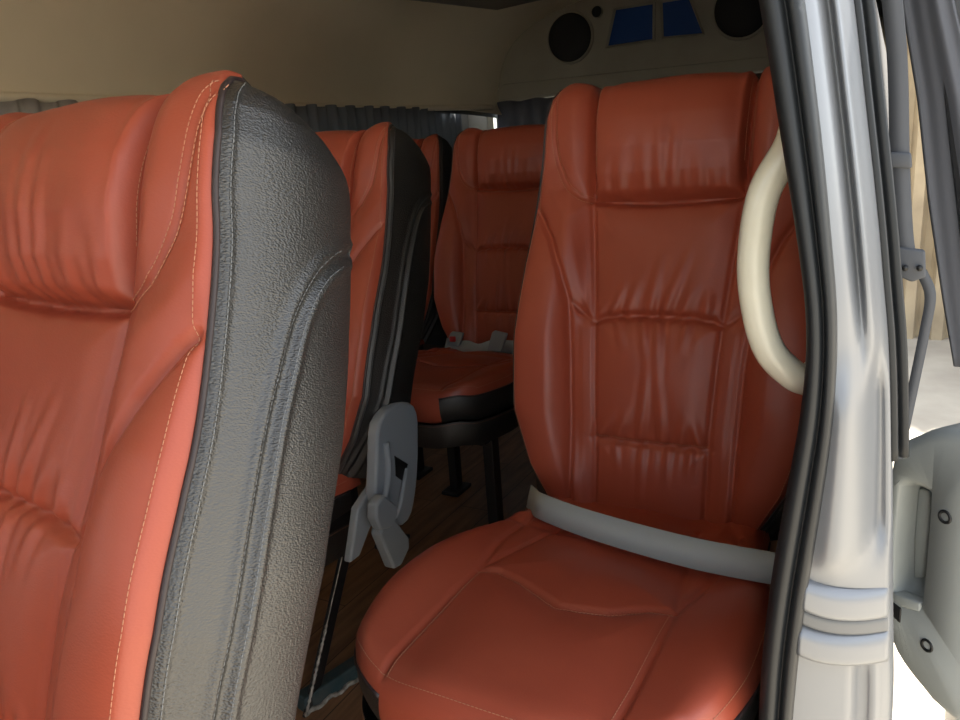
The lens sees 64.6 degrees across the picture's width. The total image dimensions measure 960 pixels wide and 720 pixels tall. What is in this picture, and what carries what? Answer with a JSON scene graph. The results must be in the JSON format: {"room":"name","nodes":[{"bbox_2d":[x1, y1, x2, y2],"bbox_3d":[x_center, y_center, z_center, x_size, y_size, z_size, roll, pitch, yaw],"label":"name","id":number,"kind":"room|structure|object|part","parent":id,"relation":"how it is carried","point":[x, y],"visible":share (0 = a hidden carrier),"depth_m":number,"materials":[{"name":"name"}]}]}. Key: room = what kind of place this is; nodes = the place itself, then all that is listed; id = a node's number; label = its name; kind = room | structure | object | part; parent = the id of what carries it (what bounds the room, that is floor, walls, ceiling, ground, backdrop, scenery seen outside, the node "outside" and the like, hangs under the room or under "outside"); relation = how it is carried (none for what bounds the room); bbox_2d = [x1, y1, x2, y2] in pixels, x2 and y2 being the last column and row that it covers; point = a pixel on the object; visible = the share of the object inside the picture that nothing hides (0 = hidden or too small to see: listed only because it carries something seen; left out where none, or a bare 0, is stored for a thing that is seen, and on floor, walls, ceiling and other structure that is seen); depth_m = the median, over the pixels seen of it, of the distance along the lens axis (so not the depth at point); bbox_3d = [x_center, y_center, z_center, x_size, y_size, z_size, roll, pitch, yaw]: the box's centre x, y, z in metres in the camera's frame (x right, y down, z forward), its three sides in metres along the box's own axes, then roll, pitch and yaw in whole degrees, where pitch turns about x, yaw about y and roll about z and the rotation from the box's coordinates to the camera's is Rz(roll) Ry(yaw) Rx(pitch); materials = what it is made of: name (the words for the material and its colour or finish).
{"room":"vehicle interior","nodes":[
{"label":"vehicle interior","id":0,"kind":"room"},
{"bbox_2d":[0,0,580,114],"bbox_3d":[-0.399,-0.709,1.185,1.732,0.479,4.800,4,17,28],"label":"ceiling","id":1,"kind":"structure","parent":0,"point":[361,52],"depth_m":2.44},
{"bbox_2d":[413,0,538,9],"bbox_3d":[0.237,-1.335,2.635,1.018,0.074,0.670,4,17,28],"label":"ceiling panel","id":2,"kind":"object","parent":1,"relation":"attached to","point":[486,4],"visible":1,"depth_m":2.94,"materials":[{"name":"grey"}]},
{"bbox_2d":[423,114,468,349],"bbox_3d":[-1.119,-0.002,1.803,0.060,1.260,4.800,4,17,28],"label":"wall","id":3,"kind":"structure","parent":0,"point":[465,124],"depth_m":3.55,"materials":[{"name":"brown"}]},
{"bbox_2d":[0,98,77,114],"bbox_3d":[-1.218,-0.185,1.475,0.040,0.636,1.951,4,17,28],"label":"curtain","id":4,"kind":"object","parent":3,"relation":"hanging from","point":[27,105],"visible":0.04,"depth_m":1.75,"materials":[{"name":"grey fabric"}]},
{"bbox_2d":[0,91,493,110],"bbox_3d":[-1.165,-0.542,1.546,0.175,0.023,4.606,5,18,30],"label":"trim","id":5,"kind":"structure","parent":3,"relation":"attached to","point":[4,96],"depth_m":1.92,"materials":[{"name":"beige plastic"}]},
{"bbox_2d":[285,103,462,148],"bbox_3d":[-0.370,-0.649,2.952,0.040,0.644,1.182,5,18,31],"label":"curtain","id":6,"kind":"object","parent":3,"relation":"hanging from","point":[417,123],"visible":0.19,"depth_m":2.91,"materials":[{"name":"grey fabric"}]},
{"bbox_2d":[295,426,777,719],"bbox_3d":[-0.267,0.686,1.545,1.770,0.050,4.800,4,17,28],"label":"floor","id":7,"kind":"structure","parent":0,"point":[435,517],"depth_m":2.17,"materials":[{"name":"brown wood"}]},
{"bbox_2d":[0,70,352,719],"bbox_3d":[-0.488,0.384,0.528,0.506,1.092,0.903,7,19,35],"label":"seat","id":8,"kind":"object","parent":7,"relation":"on","point":[176,266],"visible":1,"depth_m":0.55,"materials":[{"name":"red leather"}]},
{"bbox_3d":[-0.374,0.093,0.640,0.472,0.657,0.116,7,2,35],"label":"backrest","id":9,"kind":"part","parent":8,"relation":"part of","materials":[{"name":"red leather"}]},
{"bbox_3d":[-0.177,0.118,0.570,0.101,0.649,0.176,7,2,35],"label":"panel","id":10,"kind":"part","parent":8,"relation":"part of","materials":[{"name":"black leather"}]},
{"bbox_2d":[297,656,358,715],"bbox_3d":[-0.206,0.620,1.616,0.041,0.039,0.427,10,20,41],"label":"floor track","id":11,"kind":"object","parent":7,"relation":"on","point":[335,682],"visible":0.26,"depth_m":1.51,"materials":[{"name":"grey metal"}]},
{"bbox_2d":[302,122,431,717],"bbox_3d":[-0.458,0.154,1.373,0.545,1.090,0.905,7,18,35],"label":"seat","id":12,"kind":"object","parent":7,"relation":"on","point":[387,174],"visible":0.32,"depth_m":1.39,"materials":[{"name":"red leather"}]},
{"bbox_3d":[-0.293,0.492,1.521,0.010,0.340,0.244,4,17,28],"label":"leg","id":13,"kind":"part","parent":12,"relation":"part of","materials":[{"name":"black metal"}]},
{"bbox_2d":[324,523,348,566],"bbox_3d":[-0.554,0.358,1.307,0.459,0.129,0.587,7,18,35],"label":"cushion","id":14,"kind":"object","parent":12,"relation":"on","point":[338,533],"depth_m":1.40,"materials":[{"name":"black leather"}]},
{"bbox_3d":[-0.391,0.360,1.252,0.032,0.042,0.490,7,18,35],"label":"rail","id":15,"kind":"part","parent":12,"relation":"part of","materials":[{"name":"black metal"}]},
{"bbox_2d":[335,474,360,495],"bbox_3d":[-0.553,0.250,1.291,0.459,0.096,0.618,7,18,35],"label":"seat cushion","id":16,"kind":"object","parent":12,"relation":"on","point":[345,482],"depth_m":1.41,"materials":[{"name":"red leather"}]},
{"bbox_3d":[-0.362,-0.131,1.502,0.472,0.674,0.116,7,1,35],"label":"backrest","id":17,"kind":"part","parent":12,"relation":"part of","materials":[{"name":"red leather"}]},
{"bbox_3d":[-0.165,-0.106,1.433,0.101,0.666,0.176,7,1,35],"label":"panel","id":18,"kind":"part","parent":12,"relation":"part of","materials":[{"name":"black leather"}]},
{"bbox_3d":[-0.164,0.331,1.395,0.025,0.110,0.084,4,17,28],"label":"recliner lever","id":19,"kind":"part","parent":12,"relation":"part of","materials":[{"name":"grey plastic"}]},
{"bbox_2d":[351,134,452,507],"bbox_3d":[-0.410,-0.136,2.425,0.476,1.095,0.904,4,17,28],"label":"seat","id":20,"kind":"object","parent":7,"relation":"on","point":[437,150],"visible":0.11,"depth_m":2.47,"materials":[{"name":"red leather"}]},
{"bbox_3d":[-0.384,0.302,2.201,0.056,0.365,0.090,4,17,28],"label":"leg","id":21,"kind":"part","parent":20,"relation":"part of","materials":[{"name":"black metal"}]},
{"bbox_3d":[-0.216,0.207,2.505,0.056,0.365,0.090,4,17,28],"label":"leg","id":22,"kind":"part","parent":20,"relation":"part of","materials":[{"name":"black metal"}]},
{"bbox_3d":[-0.319,-0.410,2.558,0.444,0.699,0.116,4,1,28],"label":"backrest","id":23,"kind":"part","parent":20,"relation":"part of","materials":[{"name":"red leather"}]},
{"bbox_3d":[-0.126,-0.394,2.519,0.095,0.690,0.176,4,1,28],"label":"panel","id":24,"kind":"part","parent":20,"relation":"part of","materials":[{"name":"black leather"}]},
{"bbox_2d":[375,124,544,548],"bbox_3d":[-0.002,-0.086,2.120,0.506,1.101,0.884,4,17,28],"label":"seat","id":25,"kind":"object","parent":7,"relation":"on","point":[459,398],"visible":0.56,"depth_m":2.23,"materials":[{"name":"red leather"}]},
{"bbox_3d":[-0.197,0.111,1.780,0.243,0.064,0.025,4,17,28],"label":"panel","id":26,"kind":"part","parent":25,"relation":"part of","materials":[{"name":"red leather"}]},
{"bbox_3d":[-0.086,0.238,2.359,0.060,0.365,0.090,4,17,28],"label":"leg","id":27,"kind":"part","parent":25,"relation":"part of","materials":[{"name":"black metal"}]},
{"bbox_2d":[411,347,512,399],"bbox_3d":[-0.059,0.015,2.028,0.459,0.096,0.618,4,17,28],"label":"seat cushion","id":28,"kind":"object","parent":25,"relation":"on","point":[448,373],"depth_m":1.80,"materials":[{"name":"red leather"}]},
{"bbox_2d":[418,407,518,448],"bbox_3d":[-0.059,0.123,2.043,0.459,0.129,0.587,4,17,28],"label":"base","id":29,"kind":"object","parent":25,"relation":"on","point":[483,428],"depth_m":1.76,"materials":[{"name":"black leather"}]},
{"bbox_2d":[445,330,512,353],"bbox_3d":[0.062,-0.045,2.194,0.411,0.084,0.092,4,17,28],"label":"belt","id":30,"kind":"object","parent":25,"relation":"on","point":[498,342],"visible":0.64,"depth_m":2.19,"materials":[{"name":"grey"}]},
{"bbox_3d":[0.087,-0.358,2.252,0.472,0.699,0.116,4,3,28],"label":"backrest","id":31,"kind":"part","parent":25,"relation":"part of","materials":[{"name":"red leather"}]},
{"bbox_3d":[0.037,0.353,1.901,0.060,0.365,0.090,4,17,28],"label":"leg","id":32,"kind":"part","parent":25,"relation":"part of","materials":[{"name":"black metal"}]},
{"bbox_3d":[0.110,0.120,2.007,0.032,0.042,0.490,4,17,28],"label":"rail","id":33,"kind":"part","parent":25,"relation":"part of","materials":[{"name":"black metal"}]},
{"bbox_2d":[354,66,805,719],"bbox_3d":[0.196,0.185,1.069,0.506,1.150,0.869,4,17,28],"label":"seat","id":34,"kind":"object","parent":7,"relation":"on","point":[641,393],"visible":0.71,"depth_m":1.13,"materials":[{"name":"red leather"}]},
{"bbox_3d":[0.005,0.386,0.736,0.243,0.067,0.025,4,17,28],"label":"panel","id":35,"kind":"part","parent":34,"relation":"part of","materials":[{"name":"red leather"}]},
{"bbox_3d":[0.132,-0.106,1.342,0.101,0.718,0.182,4,5,28],"label":"panel","id":36,"kind":"part","parent":34,"relation":"part of","materials":[{"name":"black plastic"}]},
{"bbox_2d":[362,694,758,719],"bbox_3d":[0.144,0.401,1.000,0.459,0.134,0.587,4,17,28],"label":"cushion","id":37,"kind":"object","parent":34,"relation":"on","point":[368,714],"depth_m":0.90,"materials":[{"name":"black leather"}]},
{"bbox_2d":[355,497,770,719],"bbox_3d":[0.143,0.289,0.984,0.459,0.100,0.618,4,17,28],"label":"seat cushion","id":38,"kind":"object","parent":34,"relation":"on","point":[522,616],"depth_m":0.84,"materials":[{"name":"red leather"}]},
{"bbox_2d":[526,485,775,583],"bbox_3d":[0.216,0.242,1.079,0.466,0.097,0.141,9,20,40],"label":"belt","id":39,"kind":"object","parent":34,"relation":"on","point":[745,563],"visible":0.86,"depth_m":0.98,"materials":[{"name":"grey"}]},
{"bbox_3d":[0.284,-0.094,1.197,0.472,0.726,0.122,4,5,28],"label":"backrest","id":40,"kind":"part","parent":34,"relation":"part of","materials":[{"name":"red leather"}]},
{"bbox_3d":[0.489,-0.080,1.152,0.101,0.718,0.182,4,5,28],"label":"panel","id":41,"kind":"part","parent":34,"relation":"part of","materials":[{"name":"black plastic"}]},
{"bbox_2d":[441,0,884,117],"bbox_3d":[-0.400,-0.718,1.183,1.790,0.521,4.800,4,17,28],"label":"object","id":42,"kind":"structure","parent":0,"point":[879,2],"depth_m":3.30,"materials":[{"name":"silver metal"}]},
{"bbox_2d":[468,15,885,130],"bbox_3d":[0.747,-0.765,3.322,1.830,1.680,0.090,4,17,28],"label":"wall","id":43,"kind":"structure","parent":0,"point":[483,123],"depth_m":3.57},
{"bbox_2d":[498,0,769,101],"bbox_3d":[0.709,-1.320,3.119,1.556,0.422,0.053,4,17,28],"label":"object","id":44,"kind":"object","parent":43,"relation":"attached to","point":[635,40],"visible":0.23,"depth_m":3.14,"materials":[{"name":"beige plastic"}]},
{"bbox_2d":[497,97,553,127],"bbox_3d":[0.728,-0.811,3.217,1.433,0.666,0.032,4,17,28],"label":"curtain","id":45,"kind":"object","parent":44,"relation":"hanging from","point":[532,111],"visible":0.02,"depth_m":3.41,"materials":[{"name":"grey fabric"}]},
{"bbox_2d":[546,10,593,64],"bbox_3d":[0.382,-1.379,3.249,0.216,0.216,0.022,4,17,28],"label":"speaker","id":46,"kind":"object","parent":44,"relation":"attached to","point":[570,35],"visible":1,"depth_m":3.24},
{"bbox_2d":[591,5,602,17],"bbox_3d":[0.486,-1.453,3.168,0.048,0.048,0.022,4,17,28],"label":"tweeter","id":47,"kind":"object","parent":44,"relation":"attached to","point":[597,11],"visible":1,"depth_m":3.16,"materials":[{"name":"black plastic"}]},
{"bbox_2d":[592,6,600,16],"bbox_3d":[0.484,-1.452,3.166,0.044,0.044,0.016,4,17,28],"label":"grille","id":48,"kind":"object","parent":47,"relation":"attached to","point":[596,10],"depth_m":3.16,"materials":[{"name":"black plastic"}]},
{"bbox_3d":[0.619,-1.377,3.130,0.190,0.133,0.003,4,17,28],"label":"blue pane","id":49,"kind":"part","parent":44,"relation":"part of","materials":[{"name":"blue glass"}]},
{"bbox_3d":[0.617,-1.377,3.128,0.215,0.150,0.012,4,17,28],"label":"pane frame","id":50,"kind":"part","parent":44,"relation":"part of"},
{"bbox_3d":[0.807,-1.364,3.030,0.157,0.133,0.003,4,17,28],"label":"blue pane","id":51,"kind":"part","parent":44,"relation":"part of","materials":[{"name":"blue glass"}]},
{"bbox_3d":[0.807,-1.363,3.027,0.177,0.150,0.012,4,17,28],"label":"pane frame","id":52,"kind":"part","parent":44,"relation":"part of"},
{"bbox_2d":[712,0,762,40],"bbox_3d":[1.004,-1.348,2.914,0.229,0.229,0.022,4,17,28],"label":"speaker","id":53,"kind":"object","parent":44,"relation":"attached to","point":[735,20],"visible":0.9,"depth_m":2.92},
{"bbox_2d":[793,0,893,719],"bbox_3d":[0.330,0.289,0.762,0.167,1.600,0.155,4,17,28],"label":"pillar","id":54,"kind":"structure","parent":0,"point":[853,549],"depth_m":0.64,"materials":[{"name":"silver metal"}]},
{"bbox_2d":[737,127,804,394],"bbox_3d":[0.260,-0.087,0.658,0.072,0.251,0.041,-4,15,1],"label":"handle","id":55,"kind":"object","parent":54,"relation":"attached to","point":[765,189],"visible":0.68,"depth_m":0.65,"materials":[{"name":"beige plastic"}]},
{"bbox_2d":[759,0,837,719],"bbox_3d":[0.255,0.210,0.690,0.105,1.400,0.039,4,17,28],"label":"seal","id":56,"kind":"object","parent":54,"relation":"attached to","point":[785,22],"visible":1,"depth_m":0.60,"materials":[{"name":"black rubber"}]},
{"bbox_2d":[797,625,891,665],"bbox_3d":[0.354,0.255,0.729,0.078,0.070,0.152,4,17,28],"label":"trim","id":57,"kind":"structure","parent":54,"relation":"attached to","point":[814,645],"depth_m":0.69,"materials":[{"name":"silver metal"}]},
{"bbox_2d":[803,611,887,634],"bbox_3d":[0.354,0.231,0.726,0.075,0.055,0.145,4,17,28],"label":"trim","id":58,"kind":"structure","parent":54,"relation":"attached to","point":[815,622],"depth_m":0.69,"materials":[{"name":"grey"}]},
{"bbox_2d":[803,579,890,620],"bbox_3d":[0.350,0.210,0.717,0.073,0.069,0.152,4,17,28],"label":"trim","id":59,"kind":"structure","parent":54,"relation":"attached to","point":[821,600],"depth_m":0.68,"materials":[{"name":"silver metal"}]},
{"bbox_2d":[882,0,935,458],"bbox_3d":[0.393,-0.154,0.716,0.079,0.531,0.016,4,17,28],"label":"strap","id":60,"kind":"object","parent":54,"relation":"attached to","point":[913,260],"visible":0.73,"depth_m":0.71,"materials":[{"name":"grey"}]},
{"bbox_2d":[874,0,888,128],"bbox_3d":[0.932,-0.142,1.927,0.179,1.780,2.600,4,17,28],"label":"wall","id":61,"kind":"structure","parent":0,"point":[881,40],"depth_m":1.75,"materials":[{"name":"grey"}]},
{"bbox_2d":[854,0,897,461],"bbox_3d":[0.323,-0.190,0.653,0.101,0.581,0.009,4,17,28],"label":"trim","id":62,"kind":"structure","parent":61,"relation":"attached to","point":[858,3],"depth_m":0.66,"materials":[{"name":"black rubber"}]},
{"bbox_2d":[862,0,908,457],"bbox_3d":[0.337,-0.192,0.659,0.101,0.581,0.009,4,17,28],"label":"door seal","id":63,"kind":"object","parent":61,"relation":"attached to","point":[869,11],"depth_m":0.66,"materials":[{"name":"black rubber"}]},
{"bbox_2d":[893,0,959,719],"bbox_3d":[0.793,0.104,1.266,0.166,1.570,1.193,6,18,33],"label":"door","id":64,"kind":"structure","parent":61,"relation":"in","point":[926,483],"depth_m":0.81,"materials":[{"name":"silver metal"}]},
{"bbox_3d":[0.495,0.195,0.850,0.008,0.110,0.015,-9,16,-18],"label":"pull lever","id":65,"kind":"part","parent":64,"relation":"part of","materials":[{"name":"grey plastic"}]},
{"bbox_2d":[903,0,959,366],"bbox_3d":[0.432,-0.254,0.707,0.150,0.541,0.025,5,17,29],"label":"curtain","id":66,"kind":"object","parent":64,"relation":"hanging from","point":[932,26],"visible":1,"depth_m":0.72,"materials":[{"name":"grey fabric"}]},
{"bbox_3d":[0.874,0.392,1.331,0.052,0.970,1.147,6,18,33],"label":"panel","id":67,"kind":"part","parent":64,"relation":"part of","materials":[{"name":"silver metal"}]},
{"label":"outside","id":68,"kind":"structure","parent":0,"visible":0},
{"bbox_2d":[892,336,959,719],"bbox_3d":[0.120,1.676,0.453,28.000,0.080,28.000,4,17,28],"label":"ground","id":69,"kind":"structure","parent":68,"point":[937,404],"depth_m":4.61,"materials":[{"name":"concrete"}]},
{"bbox_2d":[903,35,948,339],"bbox_3d":[4.882,-1.883,5.093,4.800,3.700,0.250,4,17,28],"label":"wall","id":70,"kind":"structure","parent":69,"relation":"on","point":[922,229],"depth_m":6.04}
]}

